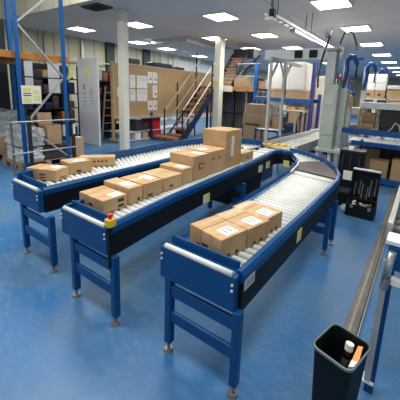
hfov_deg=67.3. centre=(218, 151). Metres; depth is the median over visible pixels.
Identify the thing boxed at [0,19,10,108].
wall
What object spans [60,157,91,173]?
carton
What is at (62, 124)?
goods
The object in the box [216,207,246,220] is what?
carton
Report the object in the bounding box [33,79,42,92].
goods
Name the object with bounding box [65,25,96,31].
ceiling light
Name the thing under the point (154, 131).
box
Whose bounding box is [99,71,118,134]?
shelving unit
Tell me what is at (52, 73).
board
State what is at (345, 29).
cable
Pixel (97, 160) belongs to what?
carton
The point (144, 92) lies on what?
notice sheet
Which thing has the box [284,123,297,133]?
bundle
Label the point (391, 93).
carton
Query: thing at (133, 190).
carton
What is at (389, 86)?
lid
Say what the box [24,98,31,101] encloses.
print
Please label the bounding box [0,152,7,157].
wooden pallet
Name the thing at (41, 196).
conveyor
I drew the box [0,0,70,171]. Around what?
rack
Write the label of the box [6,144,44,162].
goods
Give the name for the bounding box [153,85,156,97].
notice sheet
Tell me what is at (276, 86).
load
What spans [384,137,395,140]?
carton
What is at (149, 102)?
notice sheet
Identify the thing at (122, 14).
steel column
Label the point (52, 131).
carton
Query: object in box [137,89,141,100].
notice sheet
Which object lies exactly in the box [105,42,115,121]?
trim
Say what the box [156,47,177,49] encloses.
ceiling light
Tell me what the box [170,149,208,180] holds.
carton
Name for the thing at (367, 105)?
shelf
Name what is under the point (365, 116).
carton
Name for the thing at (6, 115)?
goods
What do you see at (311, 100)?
rack
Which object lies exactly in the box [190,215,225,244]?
carton
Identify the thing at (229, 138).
carton
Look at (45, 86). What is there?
goods
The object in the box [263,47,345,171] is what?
frame
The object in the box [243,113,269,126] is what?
carton
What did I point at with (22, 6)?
wall
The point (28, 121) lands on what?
rail
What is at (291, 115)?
carton
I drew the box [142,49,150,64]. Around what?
trim
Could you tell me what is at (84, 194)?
carton
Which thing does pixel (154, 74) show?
notice sheet
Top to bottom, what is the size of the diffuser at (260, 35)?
0.025 m
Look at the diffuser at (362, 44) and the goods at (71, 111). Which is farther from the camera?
the diffuser at (362, 44)
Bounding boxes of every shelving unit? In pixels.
[14,61,80,136]
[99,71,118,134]
[260,84,353,128]
[366,98,399,138]
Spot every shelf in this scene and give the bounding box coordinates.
[109,124,185,132]
[109,131,174,141]
[360,102,399,110]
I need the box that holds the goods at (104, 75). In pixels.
[102,73,107,80]
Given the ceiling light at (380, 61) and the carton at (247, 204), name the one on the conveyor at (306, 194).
the carton at (247, 204)
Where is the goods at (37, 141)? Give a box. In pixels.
[4,124,44,147]
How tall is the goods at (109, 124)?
0.399 m
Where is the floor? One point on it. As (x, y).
(55, 345)
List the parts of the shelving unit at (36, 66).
shelf, shelf, shelf, shelf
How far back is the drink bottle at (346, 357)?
1.58 m
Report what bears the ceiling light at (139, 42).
attached to the ceiling
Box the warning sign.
[21,85,41,103]
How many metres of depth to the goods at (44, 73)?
8.83 m
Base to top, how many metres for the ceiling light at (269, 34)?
0.049 m
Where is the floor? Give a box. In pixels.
[0,114,399,399]
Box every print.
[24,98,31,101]
[34,96,39,100]
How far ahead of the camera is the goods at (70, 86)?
9.53 m
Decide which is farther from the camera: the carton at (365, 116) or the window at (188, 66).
the window at (188, 66)
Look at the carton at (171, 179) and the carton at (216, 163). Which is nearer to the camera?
the carton at (171, 179)
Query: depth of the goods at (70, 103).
9.62 m
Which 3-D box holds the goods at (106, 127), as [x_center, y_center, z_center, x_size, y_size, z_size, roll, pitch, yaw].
[-4.118,-0.820,10.704,0.520,0.269,0.168,10,14,33]
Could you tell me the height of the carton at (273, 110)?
0.681 m
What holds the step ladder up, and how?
on the floor
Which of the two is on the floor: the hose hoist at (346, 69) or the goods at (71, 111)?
the hose hoist at (346, 69)
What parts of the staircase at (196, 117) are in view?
newel post, newel post, newel post, handrail, handrail, newel post, handrail, handrail, newel post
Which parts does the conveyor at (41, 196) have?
leg, plate, stop plate, leg, rail, rail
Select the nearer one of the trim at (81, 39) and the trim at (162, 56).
the trim at (81, 39)
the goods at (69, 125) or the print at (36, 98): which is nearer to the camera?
the print at (36, 98)
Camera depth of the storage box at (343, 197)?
4.90 m
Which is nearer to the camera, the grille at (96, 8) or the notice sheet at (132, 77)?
the grille at (96, 8)
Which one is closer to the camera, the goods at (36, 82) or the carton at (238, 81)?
the goods at (36, 82)
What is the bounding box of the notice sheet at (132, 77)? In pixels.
[130,75,134,87]
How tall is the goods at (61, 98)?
0.357 m
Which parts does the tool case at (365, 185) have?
case lid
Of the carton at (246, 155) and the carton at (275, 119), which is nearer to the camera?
the carton at (246, 155)
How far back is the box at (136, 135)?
10.06 m
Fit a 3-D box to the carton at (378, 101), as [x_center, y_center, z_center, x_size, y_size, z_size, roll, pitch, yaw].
[6.338,-1.938,11.658,0.361,0.470,0.540,10,14,33]
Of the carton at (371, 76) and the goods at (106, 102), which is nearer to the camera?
the carton at (371, 76)
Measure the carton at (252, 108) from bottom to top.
0.310 m
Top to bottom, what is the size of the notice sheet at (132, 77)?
0.410 m
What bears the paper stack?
on the bench
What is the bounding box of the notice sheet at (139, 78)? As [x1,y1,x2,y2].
[137,75,141,87]
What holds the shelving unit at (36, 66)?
on the floor
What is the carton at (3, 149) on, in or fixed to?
on the wooden pallet at (4, 155)
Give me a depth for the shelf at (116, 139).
10.31 m
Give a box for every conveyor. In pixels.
[12,138,262,273]
[60,128,341,327]
[160,148,340,399]
[362,186,399,394]
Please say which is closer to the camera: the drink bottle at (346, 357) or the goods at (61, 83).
the drink bottle at (346, 357)
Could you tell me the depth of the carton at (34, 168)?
3.25 m
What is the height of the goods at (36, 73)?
0.173 m
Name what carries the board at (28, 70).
on the shelving unit at (36, 66)
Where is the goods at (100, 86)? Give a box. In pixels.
[99,85,108,93]
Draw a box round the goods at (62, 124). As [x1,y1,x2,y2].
[59,123,69,135]
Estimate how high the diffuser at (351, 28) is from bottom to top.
0.025 m
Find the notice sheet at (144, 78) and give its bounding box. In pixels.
[142,76,146,88]
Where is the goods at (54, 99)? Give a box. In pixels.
[45,95,58,107]
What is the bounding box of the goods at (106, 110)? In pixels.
[102,109,115,119]
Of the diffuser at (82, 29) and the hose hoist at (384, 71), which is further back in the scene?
the diffuser at (82, 29)
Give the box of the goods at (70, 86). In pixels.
[67,82,74,92]
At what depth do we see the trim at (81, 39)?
12.66 m
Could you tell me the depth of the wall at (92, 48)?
12.71 m
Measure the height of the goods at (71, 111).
0.384 m
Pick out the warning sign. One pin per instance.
(30, 94)
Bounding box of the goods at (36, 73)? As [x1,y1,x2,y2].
[33,70,40,76]
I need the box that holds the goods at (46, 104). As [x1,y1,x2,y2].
[43,102,52,107]
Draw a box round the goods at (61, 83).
[60,81,62,92]
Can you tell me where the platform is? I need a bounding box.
[200,62,266,129]
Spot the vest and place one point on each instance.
(71, 70)
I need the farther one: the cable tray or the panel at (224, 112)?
the panel at (224, 112)
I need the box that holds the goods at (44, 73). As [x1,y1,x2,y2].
[37,70,47,76]
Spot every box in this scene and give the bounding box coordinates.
[129,119,141,130]
[130,132,140,139]
[140,117,159,128]
[141,131,147,138]
[142,122,147,129]
[145,130,160,136]
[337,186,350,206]
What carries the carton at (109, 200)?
on the conveyor at (110, 233)
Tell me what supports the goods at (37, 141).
on the goods at (38, 156)
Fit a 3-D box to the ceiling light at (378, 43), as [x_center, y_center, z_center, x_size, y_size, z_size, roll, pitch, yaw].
[5.556,-3.884,10.854,0.740,0.049,0.740,10,14,33]
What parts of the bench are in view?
panel, dark panel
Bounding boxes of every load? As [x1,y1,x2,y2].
[266,63,287,97]
[285,62,312,98]
[311,76,336,128]
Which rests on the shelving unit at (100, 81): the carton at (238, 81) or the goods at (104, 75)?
the goods at (104, 75)
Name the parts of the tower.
plate, cabinet door, leg, control panel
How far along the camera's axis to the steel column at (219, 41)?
11.09 m
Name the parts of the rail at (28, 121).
post, post, tube rail, tube rail, post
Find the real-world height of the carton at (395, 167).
0.421 m
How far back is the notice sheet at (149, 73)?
10.35 m
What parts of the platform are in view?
leg, edge plate, leg, leg, rail post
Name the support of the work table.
on the floor
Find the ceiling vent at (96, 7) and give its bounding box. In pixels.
[81,2,112,11]
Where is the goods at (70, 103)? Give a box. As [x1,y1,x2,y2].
[68,100,74,106]
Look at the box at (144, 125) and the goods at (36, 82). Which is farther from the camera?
the box at (144, 125)
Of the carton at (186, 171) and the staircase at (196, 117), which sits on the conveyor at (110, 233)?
the carton at (186, 171)
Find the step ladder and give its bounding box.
[101,86,111,138]
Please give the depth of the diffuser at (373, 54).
13.30 m
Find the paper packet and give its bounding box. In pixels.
[348,346,362,368]
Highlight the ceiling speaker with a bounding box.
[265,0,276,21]
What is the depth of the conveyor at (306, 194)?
1.92 m
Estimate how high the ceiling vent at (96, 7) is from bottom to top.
0.053 m
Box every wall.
[0,0,102,20]
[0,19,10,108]
[3,24,301,125]
[302,79,399,112]
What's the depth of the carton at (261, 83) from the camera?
11.17 m
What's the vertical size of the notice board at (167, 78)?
2.500 m
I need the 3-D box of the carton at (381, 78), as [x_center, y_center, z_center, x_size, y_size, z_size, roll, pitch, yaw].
[4.607,-2.034,8.394,0.260,0.235,0.380,10,14,33]
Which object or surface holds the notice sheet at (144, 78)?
attached to the notice board at (167, 78)
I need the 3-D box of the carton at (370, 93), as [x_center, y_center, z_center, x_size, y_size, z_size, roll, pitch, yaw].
[4.361,-1.653,8.629,0.270,0.215,0.382,10,14,33]
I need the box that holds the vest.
[67,66,74,79]
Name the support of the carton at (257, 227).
on the conveyor at (306, 194)
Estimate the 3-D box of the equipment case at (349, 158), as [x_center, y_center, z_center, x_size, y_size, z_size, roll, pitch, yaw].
[2.299,0.364,5.209,0.400,0.910,0.287,10,14,33]
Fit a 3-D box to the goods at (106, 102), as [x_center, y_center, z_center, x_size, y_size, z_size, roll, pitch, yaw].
[-4.070,-1.703,10.540,0.520,0.270,0.196,10,14,33]
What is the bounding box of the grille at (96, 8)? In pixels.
[84,5,108,11]
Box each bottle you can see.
[340,341,353,368]
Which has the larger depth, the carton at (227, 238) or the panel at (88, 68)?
the panel at (88, 68)
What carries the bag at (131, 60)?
on the notice board at (167, 78)
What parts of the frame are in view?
post, rail, post, post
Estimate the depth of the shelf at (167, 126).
10.71 m
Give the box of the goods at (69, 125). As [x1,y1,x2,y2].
[69,125,76,134]
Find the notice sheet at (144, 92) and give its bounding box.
[142,90,146,100]
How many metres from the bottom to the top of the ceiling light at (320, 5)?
0.049 m
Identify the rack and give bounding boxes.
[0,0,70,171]
[253,63,321,132]
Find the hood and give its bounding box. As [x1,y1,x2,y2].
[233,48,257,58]
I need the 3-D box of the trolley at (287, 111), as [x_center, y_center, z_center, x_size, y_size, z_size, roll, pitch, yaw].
[2.089,-0.505,8.406,0.623,1.280,0.480,10,14,33]
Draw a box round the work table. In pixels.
[254,127,283,139]
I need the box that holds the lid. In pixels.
[387,85,399,88]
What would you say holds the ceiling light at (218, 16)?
attached to the ceiling
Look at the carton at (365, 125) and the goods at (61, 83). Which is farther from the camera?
the goods at (61, 83)
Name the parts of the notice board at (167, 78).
panel, post, board panel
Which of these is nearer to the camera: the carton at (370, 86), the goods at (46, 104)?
the carton at (370, 86)
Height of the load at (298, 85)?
1.150 m
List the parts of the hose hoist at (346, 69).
post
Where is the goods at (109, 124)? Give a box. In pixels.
[104,121,115,131]
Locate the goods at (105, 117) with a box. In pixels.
[100,112,109,119]
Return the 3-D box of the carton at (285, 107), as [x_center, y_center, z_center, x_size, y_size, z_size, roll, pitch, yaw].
[3.425,-2.196,15.487,0.310,0.414,0.540,10,14,33]
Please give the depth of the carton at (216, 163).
3.84 m
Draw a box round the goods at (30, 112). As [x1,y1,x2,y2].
[29,111,40,122]
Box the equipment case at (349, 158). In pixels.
[338,146,367,187]
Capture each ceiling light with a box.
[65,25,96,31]
[128,20,154,28]
[128,40,150,44]
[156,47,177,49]
[200,35,227,40]
[201,11,239,21]
[239,46,261,49]
[250,31,279,37]
[281,45,304,48]
[309,0,353,10]
[340,24,372,32]
[359,41,383,46]
[371,53,391,55]
[380,61,397,62]
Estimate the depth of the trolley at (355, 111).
7.63 m
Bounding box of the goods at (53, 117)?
[51,115,59,121]
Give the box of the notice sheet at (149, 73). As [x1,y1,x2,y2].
[148,72,151,82]
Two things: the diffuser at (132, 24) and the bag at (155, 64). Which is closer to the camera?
the diffuser at (132, 24)
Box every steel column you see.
[117,8,129,149]
[212,36,224,126]
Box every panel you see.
[77,58,100,145]
[211,91,258,135]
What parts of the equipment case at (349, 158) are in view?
lid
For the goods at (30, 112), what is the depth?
8.93 m
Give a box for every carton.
[0,136,8,152]
[26,164,48,178]
[37,112,61,144]
[37,164,68,180]
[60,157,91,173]
[70,136,83,157]
[79,186,111,205]
[80,154,114,165]
[88,189,126,212]
[104,177,141,204]
[120,173,161,198]
[141,168,181,190]
[160,162,192,184]
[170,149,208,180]
[186,145,225,174]
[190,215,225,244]
[201,221,246,256]
[203,126,241,167]
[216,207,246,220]
[227,212,269,247]
[233,200,257,209]
[234,77,249,86]
[240,149,252,161]
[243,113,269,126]
[243,125,268,142]
[245,204,282,232]
[246,103,269,113]
[258,81,264,88]
[269,106,276,126]
[272,116,285,127]
[279,105,289,112]
[288,107,297,109]
[288,112,307,130]
[298,107,307,110]
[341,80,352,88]
[361,122,374,128]
[362,112,376,120]
[365,147,380,168]
[366,90,374,97]
[367,83,375,89]
[368,74,376,82]
[369,157,389,178]
[374,90,386,98]
[375,83,387,90]
[376,74,388,83]
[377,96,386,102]
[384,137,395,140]
[386,89,399,98]
[389,157,399,180]
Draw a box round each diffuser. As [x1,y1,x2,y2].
[68,27,93,31]
[128,22,152,27]
[131,41,148,43]
[205,13,236,20]
[253,33,276,37]
[283,47,301,48]
[342,26,369,31]
[361,43,382,45]
[373,54,390,55]
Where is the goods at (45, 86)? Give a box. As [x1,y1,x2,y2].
[42,84,48,92]
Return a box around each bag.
[129,58,139,64]
[146,62,171,68]
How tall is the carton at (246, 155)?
0.137 m
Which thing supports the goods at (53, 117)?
on the shelving unit at (36, 66)
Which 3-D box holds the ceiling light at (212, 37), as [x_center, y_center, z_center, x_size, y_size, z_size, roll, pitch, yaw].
[-0.135,-4.187,11.075,0.740,0.049,0.740,10,14,33]
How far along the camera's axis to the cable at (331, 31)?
5.43 m
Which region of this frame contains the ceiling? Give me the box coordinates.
[3,0,399,79]
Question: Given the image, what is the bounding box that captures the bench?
[342,102,399,186]
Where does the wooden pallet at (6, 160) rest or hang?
on the floor
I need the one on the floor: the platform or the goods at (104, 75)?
the platform
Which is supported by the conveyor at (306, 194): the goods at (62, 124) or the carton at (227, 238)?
the carton at (227, 238)
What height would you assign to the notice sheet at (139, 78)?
0.410 m
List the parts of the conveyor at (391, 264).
grey leg, leg, rail, plate, bracket plate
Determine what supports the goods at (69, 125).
on the shelving unit at (36, 66)
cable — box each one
[317,30,332,87]
[339,29,357,49]
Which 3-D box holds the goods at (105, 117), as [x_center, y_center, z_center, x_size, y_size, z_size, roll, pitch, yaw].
[-4.085,-1.247,10.639,0.520,0.236,0.215,10,14,33]
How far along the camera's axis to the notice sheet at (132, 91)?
9.85 m
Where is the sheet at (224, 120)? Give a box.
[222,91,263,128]
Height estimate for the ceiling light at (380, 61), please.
0.049 m
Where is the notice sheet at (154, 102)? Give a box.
[153,101,156,109]
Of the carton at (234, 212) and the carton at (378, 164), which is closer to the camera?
the carton at (234, 212)
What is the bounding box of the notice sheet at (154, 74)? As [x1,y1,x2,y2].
[153,72,156,83]
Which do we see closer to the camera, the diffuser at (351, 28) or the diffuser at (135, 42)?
the diffuser at (351, 28)
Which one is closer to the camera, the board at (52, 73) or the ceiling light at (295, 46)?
the board at (52, 73)
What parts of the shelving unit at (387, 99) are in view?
shelf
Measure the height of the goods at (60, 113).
0.335 m
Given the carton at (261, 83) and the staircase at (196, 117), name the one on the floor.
the staircase at (196, 117)
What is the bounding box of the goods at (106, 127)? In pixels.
[101,124,108,132]
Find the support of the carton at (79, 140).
on the floor
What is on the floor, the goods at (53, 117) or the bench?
the bench
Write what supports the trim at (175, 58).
attached to the wall at (92, 48)
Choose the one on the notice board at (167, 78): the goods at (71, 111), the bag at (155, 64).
the bag at (155, 64)
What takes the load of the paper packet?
in the waste bin
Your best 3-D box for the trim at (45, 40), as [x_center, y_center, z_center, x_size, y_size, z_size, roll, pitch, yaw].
[-6.676,-2.760,11.760,0.100,3.700,0.120,10,14,33]
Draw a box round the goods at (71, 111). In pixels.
[61,109,74,121]
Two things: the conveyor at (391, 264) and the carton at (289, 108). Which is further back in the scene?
the carton at (289, 108)
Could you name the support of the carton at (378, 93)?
on the shelving unit at (387, 99)
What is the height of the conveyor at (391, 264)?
1.040 m
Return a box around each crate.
[41,142,66,159]
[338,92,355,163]
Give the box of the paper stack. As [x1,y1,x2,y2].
[360,138,378,141]
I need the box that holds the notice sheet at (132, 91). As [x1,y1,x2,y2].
[130,89,134,100]
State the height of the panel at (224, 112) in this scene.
1.750 m
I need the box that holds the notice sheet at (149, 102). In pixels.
[148,101,151,109]
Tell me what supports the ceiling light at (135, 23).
attached to the ceiling
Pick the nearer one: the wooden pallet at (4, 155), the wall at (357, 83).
the wooden pallet at (4, 155)
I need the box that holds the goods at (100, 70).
[99,69,101,80]
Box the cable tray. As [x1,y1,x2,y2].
[263,0,332,47]
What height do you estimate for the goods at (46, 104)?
0.160 m
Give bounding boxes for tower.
[315,47,348,163]
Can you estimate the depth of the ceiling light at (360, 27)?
8.38 m
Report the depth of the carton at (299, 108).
14.73 m
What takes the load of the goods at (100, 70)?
on the shelving unit at (100, 81)
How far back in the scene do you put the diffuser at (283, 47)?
12.45 m
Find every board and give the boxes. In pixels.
[23,61,33,85]
[47,64,60,92]
[109,61,213,141]
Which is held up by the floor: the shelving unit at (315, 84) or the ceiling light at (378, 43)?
the shelving unit at (315, 84)
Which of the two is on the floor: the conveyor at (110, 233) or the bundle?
the conveyor at (110, 233)
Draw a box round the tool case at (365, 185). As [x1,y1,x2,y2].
[345,167,381,220]
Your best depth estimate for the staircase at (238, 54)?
12.03 m
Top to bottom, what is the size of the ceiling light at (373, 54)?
0.049 m
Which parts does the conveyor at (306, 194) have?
leg, plate, stop plate, rail, leg, name plate, rail, leg, leg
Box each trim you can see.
[42,31,48,63]
[80,38,83,57]
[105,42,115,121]
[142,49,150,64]
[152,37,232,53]
[159,52,166,119]
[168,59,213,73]
[171,55,178,119]
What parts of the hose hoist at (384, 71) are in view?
post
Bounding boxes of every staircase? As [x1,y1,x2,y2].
[153,53,214,139]
[223,48,261,86]
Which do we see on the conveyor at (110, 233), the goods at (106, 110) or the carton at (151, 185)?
the carton at (151, 185)
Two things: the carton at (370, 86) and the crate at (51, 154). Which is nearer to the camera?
the crate at (51, 154)
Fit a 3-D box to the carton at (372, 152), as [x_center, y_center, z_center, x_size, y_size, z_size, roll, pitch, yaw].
[3.425,0.190,6.707,0.300,0.519,0.192,10,14,33]
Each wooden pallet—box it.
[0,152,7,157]
[2,155,72,169]
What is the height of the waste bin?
0.500 m
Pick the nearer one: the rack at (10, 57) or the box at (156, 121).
the rack at (10, 57)
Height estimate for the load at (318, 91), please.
2.450 m
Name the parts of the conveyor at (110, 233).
rail, leg, plate, stop plate, leg, rail, leg, rail, rail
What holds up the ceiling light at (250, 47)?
attached to the ceiling
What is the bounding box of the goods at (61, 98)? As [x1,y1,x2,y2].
[54,95,63,107]
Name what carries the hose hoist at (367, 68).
on the floor
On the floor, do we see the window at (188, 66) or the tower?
the tower
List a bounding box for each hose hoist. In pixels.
[333,54,363,166]
[357,62,380,136]
[368,68,390,137]
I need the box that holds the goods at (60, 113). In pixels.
[54,110,68,121]
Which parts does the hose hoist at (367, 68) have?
post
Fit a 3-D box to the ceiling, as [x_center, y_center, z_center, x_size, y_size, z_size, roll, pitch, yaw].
[9.422,-5.177,17.680,19.800,0.150,31.570,10,14,33]
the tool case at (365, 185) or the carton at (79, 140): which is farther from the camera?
the carton at (79, 140)
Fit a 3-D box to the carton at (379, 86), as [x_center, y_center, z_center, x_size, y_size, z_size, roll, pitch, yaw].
[4.597,-1.819,8.437,0.260,0.195,0.380,10,14,33]
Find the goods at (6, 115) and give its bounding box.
[0,108,17,136]
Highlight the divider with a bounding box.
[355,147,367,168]
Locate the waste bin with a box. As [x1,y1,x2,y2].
[311,324,370,399]
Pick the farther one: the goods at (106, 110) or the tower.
the goods at (106, 110)
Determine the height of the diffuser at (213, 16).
0.025 m
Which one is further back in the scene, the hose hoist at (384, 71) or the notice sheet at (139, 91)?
the notice sheet at (139, 91)
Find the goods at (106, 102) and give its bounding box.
[100,99,108,106]
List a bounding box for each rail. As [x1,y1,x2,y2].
[9,114,76,175]
[344,187,398,335]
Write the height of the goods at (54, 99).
0.362 m
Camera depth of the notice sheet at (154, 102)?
10.74 m

